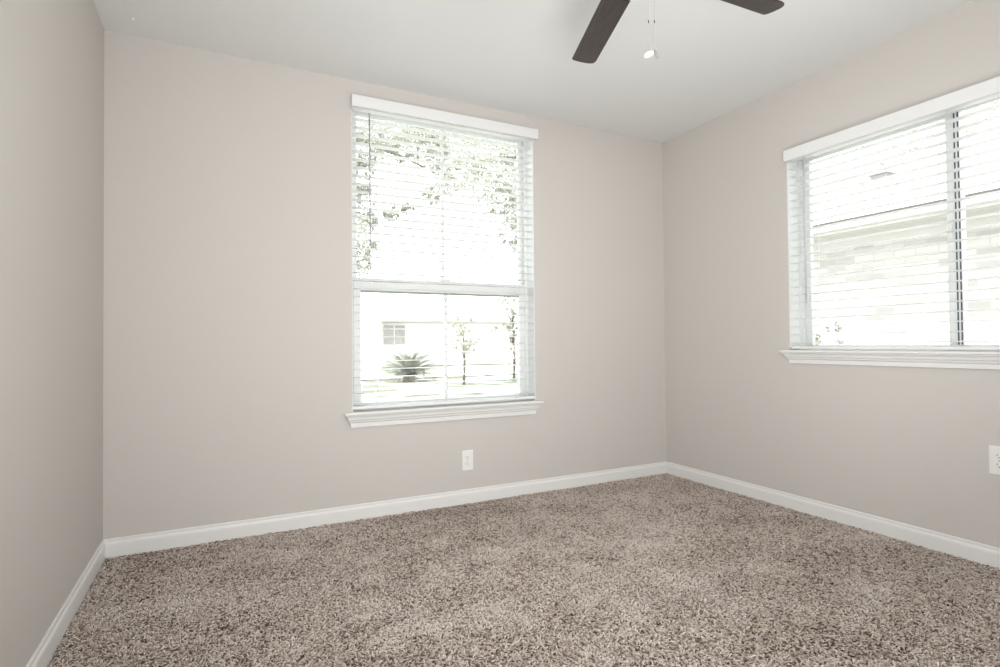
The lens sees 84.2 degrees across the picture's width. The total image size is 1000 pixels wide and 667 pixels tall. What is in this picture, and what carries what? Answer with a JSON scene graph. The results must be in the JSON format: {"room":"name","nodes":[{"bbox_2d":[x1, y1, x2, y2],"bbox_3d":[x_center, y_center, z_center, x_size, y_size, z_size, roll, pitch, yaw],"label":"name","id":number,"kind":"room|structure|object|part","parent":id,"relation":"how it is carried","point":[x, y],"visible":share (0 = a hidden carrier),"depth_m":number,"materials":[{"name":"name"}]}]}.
{"room":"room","nodes":[
{"label":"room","id":0,"kind":"room"},
{"bbox_2d":[0,0,103,666],"bbox_3d":[-1.075,-0.203,0.883,0.160,2.690,3.660,0,-1,-27],"label":"wall","id":1,"kind":"structure","parent":0,"point":[52,51],"depth_m":1.74,"materials":[{"name":"grey paint"}]},
{"bbox_2d":[26,540,105,666],"bbox_3d":[-1.024,0.955,0.974,0.013,0.091,3.500,0,-1,-27],"label":"baseboard","id":2,"kind":"structure","parent":1,"relation":"attached to","point":[42,656],"depth_m":1.90,"materials":[{"name":"white paint"}]},
{"bbox_2d":[103,30,666,538],"bbox_3d":[-0.342,-0.168,3.392,3.732,2.690,0.160,0,-1,-27],"label":"wall","id":3,"kind":"structure","parent":0,"point":[228,390],"depth_m":2.91,"materials":[{"name":"grey paint"}]},
{"bbox_2d":[103,462,666,557],"bbox_3d":[-0.293,0.988,3.296,3.412,0.091,0.013,0,-1,-27],"label":"baseboard","id":4,"kind":"structure","parent":3,"relation":"attached to","point":[155,541],"depth_m":3.03,"materials":[{"name":"white paint"}]},
{"bbox_2d":[351,109,535,409],"bbox_3d":[-0.333,-0.423,3.397,1.168,1.761,0.150,0,-1,-27],"label":"window","id":5,"kind":"structure","parent":3,"relation":"in","point":[356,333],"depth_m":3.48,"materials":[{"name":"white plastic"}]},
{"bbox_3d":[-0.359,-0.771,3.448,1.120,1.032,0.025,0,-1,-27],"label":"sash","id":6,"kind":"part","parent":5,"relation":"part of","materials":[{"name":"glass"}]},
{"bbox_3d":[-0.339,0.056,3.410,1.120,0.755,0.025,0,-1,-27],"label":"sash","id":7,"kind":"part","parent":5,"relation":"part of","materials":[{"name":"glass"}]},
{"bbox_2d":[350,94,537,409],"bbox_3d":[-0.300,-0.445,3.330,1.183,1.734,0.116,0,-1,-27],"label":"window blind","id":8,"kind":"object","parent":5,"relation":"attached to","point":[359,103],"visible":0.93,"depth_m":3.31,"materials":[{"name":"white plastic"}]},
{"bbox_3d":[-0.710,-0.426,3.157,0.002,1.677,0.055,0,-1,-27],"label":"ladder cord","id":9,"kind":"part","parent":8,"relation":"part of","materials":[{"name":"white fabric"}]},
{"bbox_3d":[-0.306,0.414,3.343,1.162,0.017,0.050,0,-1,-27],"label":"rail","id":10,"kind":"part","parent":8,"relation":"part of","materials":[{"name":"white plastic"}]},
{"bbox_3d":[0.083,-0.426,3.558,0.002,1.677,0.055,0,-1,-27],"label":"ladder cord","id":11,"kind":"part","parent":8,"relation":"part of","materials":[{"name":"white fabric"}]},
{"bbox_2d":[345,399,543,427],"bbox_3d":[-0.307,0.475,3.325,1.250,0.086,0.138,0,-1,-27],"label":"trim","id":12,"kind":"structure","parent":3,"relation":"attached to","point":[444,412],"depth_m":3.26,"materials":[{"name":"white paint"}]},
{"bbox_2d":[462,450,472,470],"bbox_3d":[-0.196,0.768,3.352,0.073,0.121,0.009,0,-1,-27],"label":"wall outlet","id":13,"kind":"object","parent":3,"relation":"attached to","point":[467,455],"visible":1,"depth_m":3.35,"materials":[{"name":"white plastic"}]},
{"bbox_2d":[51,484,999,666],"bbox_3d":[0.494,1.071,1.738,3.412,0.142,3.500,0,-1,-27],"label":"floor","id":14,"kind":"structure","parent":0,"point":[558,647],"depth_m":1.96,"materials":[{"name":"brown carpet"}]},
{"bbox_2d":[47,473,999,666],"bbox_3d":[0.493,0.993,1.739,3.385,0.017,3.474,0,-1,-27],"label":"carpet","id":15,"kind":"object","parent":14,"relation":"on","point":[612,495],"visible":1,"depth_m":2.13,"materials":[{"name":"beige carpet"}]},
{"bbox_2d":[94,0,973,142],"bbox_3d":[0.471,-1.507,1.781,3.412,0.120,3.500,0,-1,-27],"label":"ceiling","id":16,"kind":"structure","parent":0,"point":[716,58],"depth_m":2.72,"materials":[{"name":"white paint"}]},
{"bbox_2d":[572,0,783,63],"bbox_3d":[0.493,-1.173,1.834,1.213,0.546,1.263,0,-1,-27],"label":"ceiling fan","id":17,"kind":"object","parent":16,"relation":"hanging from","point":[608,13],"visible":1,"depth_m":2.13,"materials":[{"name":"brown wood"}]},
{"bbox_3d":[0.397,-1.213,2.236,0.103,0.024,0.463,0,-1,-7],"label":"blade","id":18,"kind":"part","parent":17,"relation":"part of","materials":[{"name":"brown wood"}]},
{"bbox_3d":[0.834,-1.221,1.991,0.463,0.024,0.103,0,-1,-25],"label":"blade","id":19,"kind":"part","parent":17,"relation":"part of","materials":[{"name":"brown wood"}]},
{"bbox_2d":[662,0,999,547],"bbox_3d":[2.113,-0.205,2.493,0.160,2.690,3.660,0,-1,-27],"label":"wall","id":20,"kind":"structure","parent":0,"point":[907,445],"depth_m":3.15,"materials":[{"name":"grey paint"}]},
{"bbox_2d":[667,462,999,569],"bbox_3d":[2.010,0.954,2.506,0.013,0.091,3.500,0,-1,-27],"label":"baseboard","id":21,"kind":"structure","parent":20,"relation":"attached to","point":[981,553],"depth_m":2.85,"materials":[{"name":"white paint"}]},
{"bbox_2d":[779,350,999,369],"bbox_3d":[2.033,0.117,2.509,0.138,0.076,1.606,0,-1,-27],"label":"trim","id":22,"kind":"structure","parent":20,"relation":"attached to","point":[904,358],"depth_m":2.65,"materials":[{"name":"white paint"}]},
{"bbox_2d":[787,97,999,350],"bbox_3d":[2.081,-0.473,2.545,0.150,1.159,1.542,0,-1,-27],"label":"window","id":23,"kind":"structure","parent":20,"relation":"in","point":[961,326],"depth_m":2.93,"materials":[{"name":"white plastic"}]},
{"bbox_2d":[783,76,999,349],"bbox_3d":[2.014,-0.492,2.512,0.116,1.134,1.536,0,-1,-27],"label":"window blind","id":24,"kind":"object","parent":23,"relation":"attached to","point":[987,90],"visible":1,"depth_m":2.67,"materials":[{"name":"white plastic"}]},
{"bbox_3d":[1.746,-0.461,3.111,0.055,1.078,0.002,0,-1,-27],"label":"ladder cord","id":25,"kind":"part","parent":24,"relation":"part of","materials":[{"name":"white fabric"}]},
{"bbox_3d":[1.760,-0.462,3.082,0.055,1.078,0.002,0,-1,-27],"label":"ladder cord","id":26,"kind":"part","parent":24,"relation":"part of","materials":[{"name":"white fabric"}]},
{"bbox_3d":[2.046,0.067,2.516,0.050,0.017,1.536,0,-1,-27],"label":"rail","id":27,"kind":"part","parent":24,"relation":"part of","materials":[{"name":"white plastic"}]},
{"bbox_3d":[2.049,-0.474,2.511,0.055,1.078,0.002,0,-1,-27],"label":"ladder cord","id":28,"kind":"part","parent":24,"relation":"part of","materials":[{"name":"white fabric"}]},
{"bbox_3d":[2.264,-0.489,2.234,0.025,1.110,0.774,0,-1,-27],"label":"sliding sash","id":29,"kind":"part","parent":23,"relation":"part of","materials":[{"name":"glass"}]},
{"bbox_2d":[989,445,999,474],"bbox_3d":[2.102,0.536,2.328,0.009,0.121,0.073,0,-1,-27],"label":"wall outlet","id":30,"kind":"object","parent":20,"relation":"attached to","point":[994,451],"visible":1,"depth_m":2.34,"materials":[{"name":"white plastic"}]},
{"bbox_2d":[994,453,999,459],"bbox_3d":[2.099,0.516,2.327,0.003,0.027,0.033,0,-1,-27],"label":"receptacle","id":31,"kind":"object","parent":30,"relation":"attached to","point":[996,455],"depth_m":2.33,"materials":[{"name":"grey plastic"}]},
{"bbox_2d":[994,462,999,468],"bbox_3d":[2.099,0.555,2.327,0.003,0.027,0.033,0,-1,-27],"label":"receptacle","id":32,"kind":"object","parent":30,"relation":"attached to","point":[996,464],"depth_m":2.33,"materials":[{"name":"grey plastic"}]},
{"label":"outside","id":33,"kind":"structure","parent":0,"visible":0},
{"bbox_2d":[361,351,517,400],"bbox_3d":[-6.413,1.843,33.809,100.000,0.040,100.000,0,-1,-27],"label":"ground","id":34,"kind":"structure","parent":33,"point":[453,385],"depth_m":15.38,"materials":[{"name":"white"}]},
{"bbox_2d":[374,380,443,385],"bbox_3d":[-2.738,1.531,17.036,2.327,0.075,2.178,0,-1,-27],"label":"flower bed","id":35,"kind":"object","parent":34,"relation":"on","point":[396,381],"visible":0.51,"depth_m":16.78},
{"bbox_2d":[369,349,450,384],"bbox_3d":[-2.862,1.165,17.362,2.960,1.343,2.856,0,-1,-27],"label":"sago palm","id":36,"kind":"object","parent":34,"relation":"on","point":[405,364],"visible":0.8,"depth_m":17.15,"materials":[{"name":"green plant"}]},
{"bbox_2d":[356,119,464,277],"bbox_3d":[-4.141,-2.484,9.559,6.810,8.012,3.880,0,-1,-34],"label":"oak tree","id":37,"kind":"object","parent":34,"relation":"on","point":[362,188],"visible":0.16,"depth_m":9.35,"materials":[{"name":"green plant"}]},
{"bbox_2d":[361,297,517,368],"bbox_3d":[-9.755,-0.077,29.333,23.000,3.950,8.250,0,-1,-27],"label":"house","id":38,"kind":"structure","parent":34,"relation":"on","point":[368,342],"depth_m":30.39,"materials":[{"name":"white"}]},
{"bbox_3d":[-5.660,0.081,29.655,1.160,1.030,0.040,0,-1,-27],"label":"pane","id":39,"kind":"part","parent":38,"relation":"part of","materials":[{"name":"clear glass"}]},
{"bbox_2d":[361,373,517,380],"bbox_3d":[0.292,1.555,20.534,100.000,0.110,0.150,0,-1,-27],"label":"kerb","id":40,"kind":"object","parent":34,"relation":"on","point":[516,373],"visible":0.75,"depth_m":19.50,"materials":[{"name":"white concrete"}]},
{"bbox_2d":[449,308,480,384],"bbox_3d":[-1.111,0.390,16.303,1.030,2.325,0.859,-1,-1,21],"label":"young tree","id":41,"kind":"object","parent":34,"relation":"on","point":[456,318],"visible":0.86,"depth_m":16.32,"materials":[{"name":"green plant"}]},
{"bbox_2d":[434,134,516,250],"bbox_3d":[1.601,-3.631,16.023,8.299,10.425,5.070,0,-1,-23],"label":"oak tree","id":42,"kind":"object","parent":34,"relation":"on","point":[492,196],"visible":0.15,"depth_m":13.68,"materials":[{"name":"green plant"}]},
{"bbox_2d":[492,297,517,380],"bbox_3d":[0.319,0.110,17.802,1.524,2.911,1.399,0,-1,-27],"label":"young tree","id":43,"kind":"object","parent":34,"relation":"on","point":[508,326],"visible":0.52,"depth_m":17.75,"materials":[{"name":"green plant"}]},
{"bbox_2d":[815,322,844,344],"bbox_3d":[3.336,0.591,5.631,0.480,1.424,0.439,0,-1,-27],"label":"flowering shrub","id":44,"kind":"object","parent":34,"relation":"on","point":[826,329],"visible":0.17,"depth_m":5.58,"materials":[{"name":"green plant"}]},
{"bbox_2d":[812,135,999,344],"bbox_3d":[8.513,-0.739,4.202,6.850,4.100,12.400,0,-1,-27],"label":"brick house","id":45,"kind":"structure","parent":34,"relation":"on","point":[988,262],"depth_m":5.98,"materials":[{"name":"grey"}]},
{"bbox_2d":[865,170,898,188],"bbox_3d":[4.930,-1.948,7.135,0.280,0.220,0.260,0,-1,-27],"label":"roof vent","id":46,"kind":"object","parent":45,"relation":"attached to","point":[887,172],"depth_m":7.06,"materials":[{"name":"silver metal"}]},
{"bbox_2d":[849,101,999,169],"bbox_3d":[10.475,-2.530,12.064,3.340,7.932,5.682,0,-1,-27],"label":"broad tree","id":47,"kind":"object","parent":34,"relation":"on","point":[990,113],"visible":0.19,"depth_m":13.01,"materials":[{"name":"green plant"}]},
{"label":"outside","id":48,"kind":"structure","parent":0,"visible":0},
{"bbox_2d":[361,368,517,378],"bbox_3d":[-0.711,1.610,22.520,100.000,0.085,4.300,0,-1,-27],"label":"road","id":49,"kind":"structure","parent":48,"point":[505,369],"depth_m":22.34,"materials":[{"name":"concrete"}]}
]}

